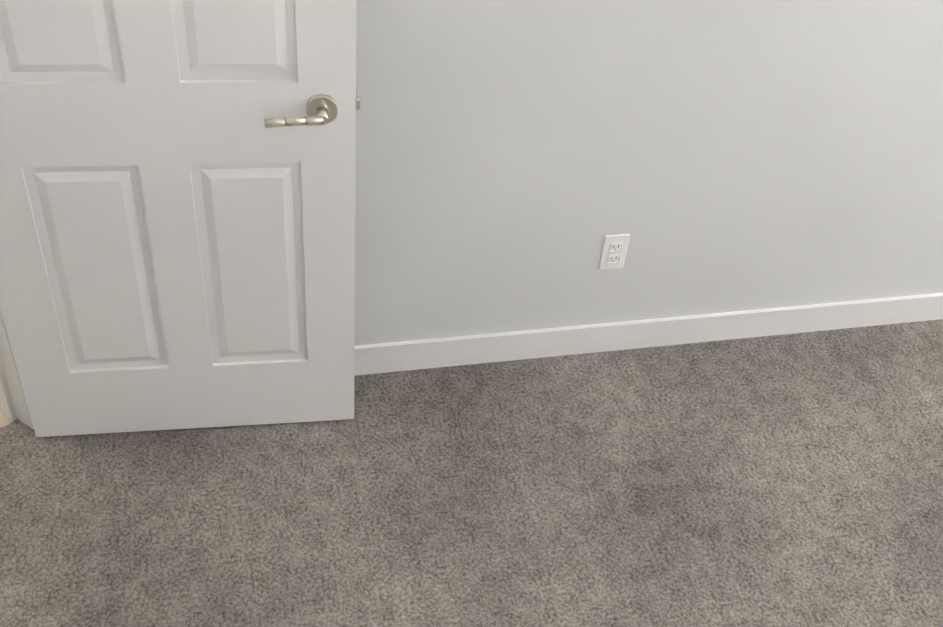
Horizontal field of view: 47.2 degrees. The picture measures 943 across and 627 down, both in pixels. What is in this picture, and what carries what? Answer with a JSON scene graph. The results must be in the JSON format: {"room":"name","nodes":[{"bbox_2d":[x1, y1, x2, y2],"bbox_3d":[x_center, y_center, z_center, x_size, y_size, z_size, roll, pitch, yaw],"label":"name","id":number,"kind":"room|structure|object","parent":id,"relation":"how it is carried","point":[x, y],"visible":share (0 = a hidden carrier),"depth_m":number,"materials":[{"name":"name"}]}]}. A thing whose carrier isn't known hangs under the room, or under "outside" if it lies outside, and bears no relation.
{"room":"empty bedroom","nodes":[
{"label":"empty bedroom","id":0,"kind":"room"},
{"bbox_2d":[0,406,12,429],"bbox_3d":[-1.859,0.234,2.778,10.120,0.032,8.010,-5,42,-12],"label":"floor","id":1,"kind":"structure","parent":0,"point":[5,421],"depth_m":2.78,"materials":[{"name":"beige"}]},
{"bbox_2d":[0,319,942,626],"bbox_3d":[0.954,1.361,1.802,4.990,0.030,3.933,-5,42,-12],"label":"floor carpet","id":2,"kind":"object","parent":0,"point":[794,479],"visible":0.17,"depth_m":2.69,"materials":[{"name":"grey carpet"}]},
{"bbox_2d":[355,0,942,345],"bbox_3d":[1.121,-1.046,2.406,4.251,2.810,0.120,-5,42,-12],"label":"wall","id":3,"kind":"structure","parent":0,"point":[517,161],"depth_m":2.72,"materials":[{"name":"grey paint"}]},
{"bbox_2d":[599,234,629,268],"bbox_3d":[0.384,-0.165,2.902,0.070,0.115,0.009,-5,42,-12],"label":"electrical outlet","id":4,"kind":"object","parent":3,"relation":"attached to","point":[614,250],"visible":1,"depth_m":2.90,"materials":[{"name":"white plastic"}]},
{"bbox_2d":[354,293,942,375],"bbox_3d":[0.987,1.304,1.772,4.930,0.100,3.830,-5,42,-12],"label":"baseboard","id":5,"kind":"structure","parent":3,"relation":"attached to","point":[471,349],"depth_m":3.12,"materials":[{"name":"white wood"}]},
{"bbox_3d":[-1.296,-0.568,1.584,0.120,2.810,1.218,27,45,22],"label":"wall","id":6,"kind":"structure","parent":0,"visible":0},
{"bbox_2d":[0,310,33,428],"bbox_3d":[-1.296,-0.336,1.837,0.166,2.129,0.936,27,45,22],"label":"trim","id":7,"kind":"structure","parent":6,"relation":"attached to","point":[13,404],"depth_m":2.68,"materials":[{"name":"white wood"}]},
{"bbox_2d":[0,0,359,436],"bbox_3d":[-0.631,-0.473,2.139,0.819,2.022,0.166,-2,42,-9],"label":"entry door","id":8,"kind":"structure","parent":6,"relation":"in","point":[177,210],"depth_m":2.34,"materials":[{"name":"white painted wood"},{"name":"satin nickel"}]}
]}

